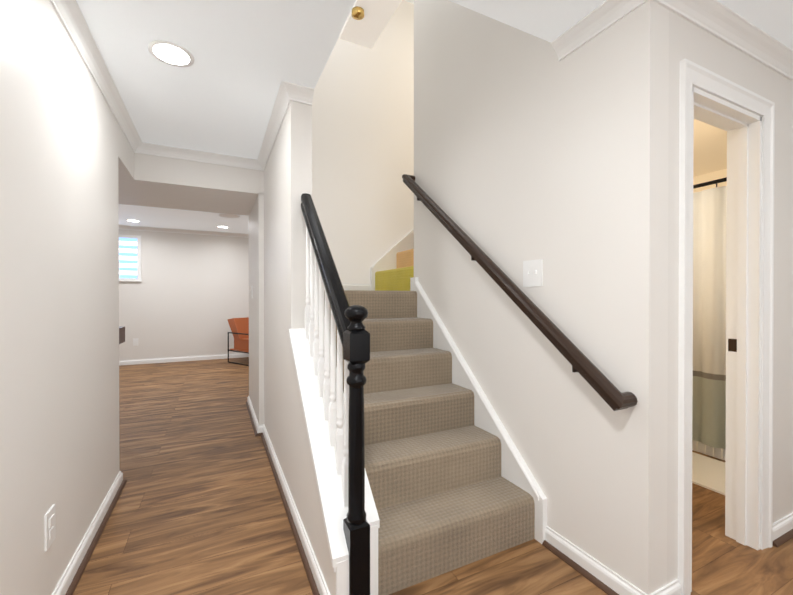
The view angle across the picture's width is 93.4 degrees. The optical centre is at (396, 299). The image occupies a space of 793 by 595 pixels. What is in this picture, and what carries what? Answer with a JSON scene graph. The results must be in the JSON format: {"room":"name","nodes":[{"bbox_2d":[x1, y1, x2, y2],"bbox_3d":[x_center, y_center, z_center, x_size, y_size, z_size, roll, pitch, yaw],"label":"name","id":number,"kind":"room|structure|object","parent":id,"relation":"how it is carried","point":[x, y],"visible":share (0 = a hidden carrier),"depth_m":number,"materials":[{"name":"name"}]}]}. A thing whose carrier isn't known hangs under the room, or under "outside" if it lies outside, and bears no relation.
{"room":"basement hallway","nodes":[
{"label":"basement hallway","id":0,"kind":"room"},
{"bbox_2d":[0,0,133,594],"bbox_3d":[-0.765,-0.140,0.266,0.120,2.500,5.250,0,0,-26],"label":"wall","id":1,"kind":"structure","parent":0,"point":[59,322],"depth_m":1.31,"materials":[{"name":"paint"}]},
{"bbox_2d":[44,504,55,550],"bbox_3d":[-1.184,0.780,1.278,0.008,0.120,0.075,0,0,-26],"label":"electrical outlet plate","id":2,"kind":"object","parent":1,"relation":"attached to","point":[50,525],"visible":0.95,"depth_m":1.27,"materials":[{"name":"white plastic"}]},
{"bbox_2d":[52,471,126,594],"bbox_3d":[-0.650,1.072,0.072,0.151,0.078,4.791,0,0,-26],"label":"baseboard","id":3,"kind":"structure","parent":1,"relation":"attached to","point":[64,583],"depth_m":1.63,"materials":[{"name":"white wood"}]},
{"bbox_2d":[50,0,145,152],"bbox_3d":[-0.686,-1.058,0.299,0.056,0.064,5.250,0,0,-26],"label":"crown molding","id":4,"kind":"structure","parent":1,"relation":"attached to","point":[71,17],"depth_m":1.69,"materials":[{"name":"white"}]},
{"bbox_2d":[119,229,248,360],"bbox_3d":[-3.369,-0.222,6.699,6.100,2.600,0.100,0,0,-26],"label":"wall","id":5,"kind":"structure","parent":0,"point":[188,295],"depth_m":6.49,"materials":[{"name":"paint"}]},
{"bbox_2d":[119,234,141,281],"bbox_3d":[-4.516,-0.669,6.061,0.640,0.760,0.040,0,0,-26],"label":"window","id":6,"kind":"structure","parent":5,"relation":"in","point":[130,258],"depth_m":6.13,"materials":[{"name":"white"}]},
{"bbox_2d":[133,338,137,345],"bbox_3d":[-4.316,0.711,6.183,0.075,0.120,0.008,0,0,-26],"label":"electrical outlet plate","id":7,"kind":"object","parent":5,"relation":"attached to","point":[135,341],"visible":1,"depth_m":6.18,"materials":[{"name":"white plastic"}]},
{"bbox_2d":[119,353,248,365],"bbox_3d":[-3.344,1.039,6.654,5.900,0.078,0.014,0,0,-26],"label":"baseboard","id":8,"kind":"structure","parent":5,"relation":"attached to","point":[172,359],"depth_m":6.46,"materials":[{"name":"white wood"}]},
{"bbox_2d":[119,225,248,237],"bbox_3d":[-3.335,-1.170,6.624,5.900,0.064,0.056,0,0,-26],"label":"crown molding","id":9,"kind":"structure","parent":5,"relation":"attached to","point":[154,229],"depth_m":6.44,"materials":[{"name":"white"}]},
{"bbox_2d":[119,204,248,233],"bbox_3d":[-2.311,-1.316,4.517,5.900,0.250,4.740,0,0,-26],"label":"ceiling","id":10,"kind":"structure","parent":0,"point":[197,220],"depth_m":5.62,"materials":[{"name":"paint"}]},
{"bbox_2d":[219,214,239,217],"bbox_3d":[-2.404,-1.190,5.373,0.280,0.012,0.280,0,0,-26],"label":"ceiling vent","id":11,"kind":"object","parent":10,"relation":"in","point":[229,215],"visible":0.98,"depth_m":5.34,"materials":[{"name":"white plastic"}]},
{"bbox_2d":[249,101,330,594],"bbox_3d":[-0.811,-0.902,2.633,0.209,4.000,2.943,0,0,-26],"label":"wall","id":12,"kind":"structure","parent":0,"point":[288,176],"depth_m":2.12,"materials":[{"name":"paint"}]},
{"bbox_2d":[254,80,297,170],"bbox_3d":[-0.826,-1.069,2.451,0.056,0.064,1.256,0,0,-26],"label":"crown molding","id":13,"kind":"structure","parent":12,"relation":"attached to","point":[288,91],"depth_m":2.21,"materials":[{"name":"white"}]},
{"bbox_2d":[246,396,329,594],"bbox_3d":[-0.845,1.059,2.609,0.181,0.078,3.037,0,0,-26],"label":"baseboard","id":14,"kind":"structure","parent":12,"relation":"attached to","point":[322,587],"depth_m":1.82,"materials":[{"name":"white wood"}]},
{"bbox_2d":[289,328,379,594],"bbox_3d":[-0.299,0.630,1.632,0.193,0.946,0.806,0,0,-26],"label":"trim","id":15,"kind":"structure","parent":12,"relation":"attached to","point":[329,487],"depth_m":1.43,"materials":[{"name":"white wood"}]},
{"bbox_2d":[331,562,335,594],"bbox_3d":[-0.160,0.964,1.291,0.120,0.281,0.057,0,0,-26],"label":"wall","id":16,"kind":"structure","parent":0,"point":[333,582],"depth_m":1.26,"materials":[{"name":"paint"}]},
{"bbox_2d":[312,0,413,283],"bbox_3d":[0.542,-0.908,3.932,3.480,4.000,0.110,0,0,-26],"label":"wall","id":17,"kind":"structure","parent":0,"point":[363,138],"depth_m":3.47,"materials":[{"name":"paint"}]},
{"bbox_2d":[324,283,370,289],"bbox_3d":[-0.613,-0.102,3.306,0.850,0.078,0.014,0,0,-26],"label":"baseboard","id":18,"kind":"structure","parent":17,"relation":"attached to","point":[347,286],"depth_m":3.42,"materials":[{"name":"white wood"}]},
{"bbox_2d":[370,229,413,290],"bbox_3d":[0.280,-0.682,3.730,1.152,1.233,0.026,0,0,-26],"label":"trim","id":19,"kind":"structure","parent":17,"relation":"attached to","point":[387,261],"depth_m":3.57,"materials":[{"name":"white wood"}]},
{"bbox_2d":[339,0,401,48],"bbox_3d":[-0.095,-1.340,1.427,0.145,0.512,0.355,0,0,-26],"label":"ceiling","id":20,"kind":"structure","parent":0,"point":[367,29],"depth_m":1.46,"materials":[{"name":"white paint"}]},
{"bbox_2d":[352,6,363,19],"bbox_3d":[-0.145,-1.071,1.407,0.048,0.026,0.048,0,0,-26],"label":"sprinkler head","id":21,"kind":"object","parent":20,"relation":"attached to","point":[357,12],"visible":0.98,"depth_m":1.39,"materials":[{"name":"gold metal"}]},
{"bbox_2d":[73,357,792,594],"bbox_3d":[-0.776,1.128,2.629,7.400,0.060,9.900,0,0,-26],"label":"floor","id":22,"kind":"structure","parent":0,"point":[199,509],"depth_m":1.79,"materials":[{"name":"brown wood"}]},
{"bbox_2d":[119,326,124,343],"bbox_3d":[-2.350,0.658,2.673,0.610,0.880,0.360,0,0,-26],"label":"side table","id":23,"kind":"object","parent":22,"relation":"on","point":[121,334],"visible":0.04,"depth_m":2.88,"materials":[{"name":"brown wood"}]},
{"bbox_2d":[228,317,248,365],"bbox_3d":[-2.371,0.700,6.430,0.856,0.758,0.700,0,0,35],"label":"chair","id":24,"kind":"object","parent":22,"relation":"on","point":[239,327],"visible":0.38,"depth_m":6.29,"materials":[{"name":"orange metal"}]},
{"bbox_2d":[301,193,369,594],"bbox_3d":[-0.301,0.269,1.623,0.082,1.668,0.825,0,0,-26],"label":"rail","id":25,"kind":"object","parent":22,"relation":"on","point":[353,340],"visible":1,"depth_m":1.39,"materials":[{"name":"black"}]},
{"bbox_2d":[324,290,534,594],"bbox_3d":[-0.181,0.520,2.423,0.852,1.158,1.985,0,0,-26],"label":"stair","id":26,"kind":"structure","parent":22,"relation":"on","point":[447,497],"depth_m":1.79,"materials":[{"name":"beige carpet"}]},
{"bbox_2d":[692,452,724,494],"bbox_3d":[1.932,1.093,2.455,0.480,0.012,0.780,0,0,-26],"label":"bath mat","id":27,"kind":"object","parent":22,"relation":"on","point":[708,473],"visible":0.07,"depth_m":2.33,"materials":[{"name":"white fabric"}]},
{"bbox_2d":[692,440,725,459],"bbox_3d":[2.439,0.846,3.000,0.770,0.500,1.460,0,0,-26],"label":"bathtub","id":28,"kind":"object","parent":22,"relation":"on","point":[717,452],"depth_m":2.63,"materials":[{"name":"white"}]},
{"bbox_3d":[0.524,0.515,3.441,1.031,1.158,0.770,0,0,-26],"label":"slab","id":29,"kind":"object","parent":22,"relation":"on","visible":0},
{"bbox_2d":[375,266,413,290],"bbox_3d":[0.075,-0.159,3.219,0.252,0.193,0.770,0,0,-26],"label":"stair","id":30,"kind":"structure","parent":29,"relation":"on","point":[397,279],"depth_m":3.12,"materials":[{"name":"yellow carpet"}]},
{"bbox_2d":[396,249,413,268],"bbox_3d":[0.275,-0.353,3.316,0.252,0.193,0.770,0,0,-26],"label":"stair","id":31,"kind":"structure","parent":30,"relation":"on","point":[404,258],"depth_m":3.42,"materials":[{"name":"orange carpet"}]},
{"bbox_2d":[76,0,792,158],"bbox_3d":[1.115,-1.220,1.173,4.060,0.250,5.250,0,0,-26],"label":"ceiling","id":32,"kind":"structure","parent":0,"point":[219,95],"depth_m":1.62,"materials":[{"name":"paint"}]},
{"bbox_2d":[148,40,194,66],"bbox_3d":[-1.006,-1.094,1.672,0.180,0.006,0.180,0,0,-26],"label":"recessed light","id":33,"kind":"object","parent":32,"relation":"in","point":[170,53],"visible":1,"depth_m":1.66,"materials":[{"name":"white plastic"}]},
{"bbox_2d":[118,153,263,215],"bbox_3d":[-2.806,-1.175,2.687,3.410,0.655,0.900,0,0,-26],"label":"bulkhead","id":34,"kind":"object","parent":32,"relation":"attached to","point":[166,182],"visible":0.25,"depth_m":2.93,"materials":[{"name":"paint"}]},
{"bbox_2d":[138,143,253,168],"bbox_3d":[-1.455,-1.071,2.813,0.750,0.064,0.056,0,0,-26],"label":"crown molding","id":35,"kind":"structure","parent":34,"relation":"attached to","point":[151,149],"depth_m":2.80,"materials":[{"name":"white"}]},
{"bbox_2d":[414,0,668,594],"bbox_3d":[0.550,-0.899,2.074,0.110,4.000,1.700,0,0,-26],"label":"wall","id":36,"kind":"structure","parent":0,"point":[527,146],"depth_m":1.60,"materials":[{"name":"paint"}]},
{"bbox_2d":[410,277,546,543],"bbox_3d":[0.390,0.471,2.246,0.034,1.258,1.262,0,0,-26],"label":"trim","id":37,"kind":"structure","parent":36,"relation":"attached to","point":[515,470],"depth_m":2.03,"materials":[{"name":"white wood"}]},
{"bbox_2d":[402,174,637,410],"bbox_3d":[0.446,-0.266,2.065,0.088,1.318,1.694,0,0,-26],"label":"handrail","id":38,"kind":"object","parent":36,"relation":"attached to","point":[600,383],"visible":1,"depth_m":1.64,"materials":[{"name":"brown wood"}]},
{"bbox_2d":[523,259,542,286],"bbox_3d":[0.637,-0.121,1.757,0.014,0.125,0.115,0,0,-26],"label":"light switch","id":39,"kind":"object","parent":36,"relation":"attached to","point":[532,273],"visible":1,"depth_m":1.75,"materials":[{"name":"white plastic"}]},
{"bbox_2d":[545,526,680,594],"bbox_3d":[0.852,1.065,1.521,0.189,0.078,0.452,0,0,-26],"label":"baseboard","id":40,"kind":"structure","parent":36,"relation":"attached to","point":[611,579],"depth_m":1.45,"materials":[{"name":"white wood"}]},
{"bbox_2d":[542,540,618,594],"bbox_3d":[0.848,1.095,1.510,0.206,0.018,0.469,0,0,-26],"label":"trim","id":41,"kind":"structure","parent":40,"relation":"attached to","point":[598,583],"depth_m":1.51,"materials":[{"name":"brown wood"}]},
{"bbox_2d":[692,177,726,458],"bbox_3d":[2.058,0.131,2.811,0.052,1.892,1.460,0,0,-26],"label":"shower curtain","id":42,"kind":"object","parent":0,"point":[709,320],"visible":0.06,"depth_m":2.58,"materials":[{"name":"white fabric"}]},
{"bbox_2d":[693,169,726,192],"bbox_3d":[2.844,-0.155,3.192,0.110,2.500,1.480,0,0,-26],"label":"wall","id":43,"kind":"structure","parent":0,"point":[711,176],"depth_m":3.27,"materials":[{"name":"beige paint"}]},
{"bbox_2d":[693,119,726,176],"bbox_3d":[1.697,-1.227,2.629,2.440,0.250,1.480,0,0,-26],"label":"ceiling","id":44,"kind":"structure","parent":0,"point":[710,149],"depth_m":2.75,"materials":[{"name":"white paint"}]},
{"bbox_2d":[667,10,792,583],"bbox_3d":[1.932,-0.148,1.865,2.190,2.500,0.110,0,0,-26],"label":"wall","id":45,"kind":"structure","parent":0,"point":[776,88],"depth_m":1.63,"materials":[{"name":"paint"}]},
{"bbox_2d":[551,0,792,80],"bbox_3d":[1.767,-1.066,1.896,2.256,0.064,0.431,0,0,-26],"label":"crown molding","id":46,"kind":"structure","parent":45,"relation":"attached to","point":[722,22],"depth_m":1.47,"materials":[{"name":"white"}]},
{"bbox_2d":[678,58,774,594],"bbox_3d":[1.328,0.118,1.565,0.704,1.972,0.134,0,0,-26],"label":"door frame","id":47,"kind":"structure","parent":45,"relation":"attached to","point":[750,329],"depth_m":1.65,"materials":[{"name":"white wood"}]},
{"bbox_2d":[728,339,736,351],"bbox_3d":[1.544,0.212,1.718,0.002,0.058,0.031,0,0,-26],"label":"strike plate","id":48,"kind":"object","parent":47,"relation":"attached to","point":[732,344],"visible":1,"depth_m":1.72,"materials":[{"name":"brown metal"}]},
{"bbox_2d":[773,512,792,547],"bbox_3d":[2.271,1.063,1.957,1.305,0.078,0.031,0,0,-26],"label":"baseboard","id":49,"kind":"structure","parent":45,"relation":"attached to","point":[782,526],"depth_m":1.72,"materials":[{"name":"white wood"}]}
]}

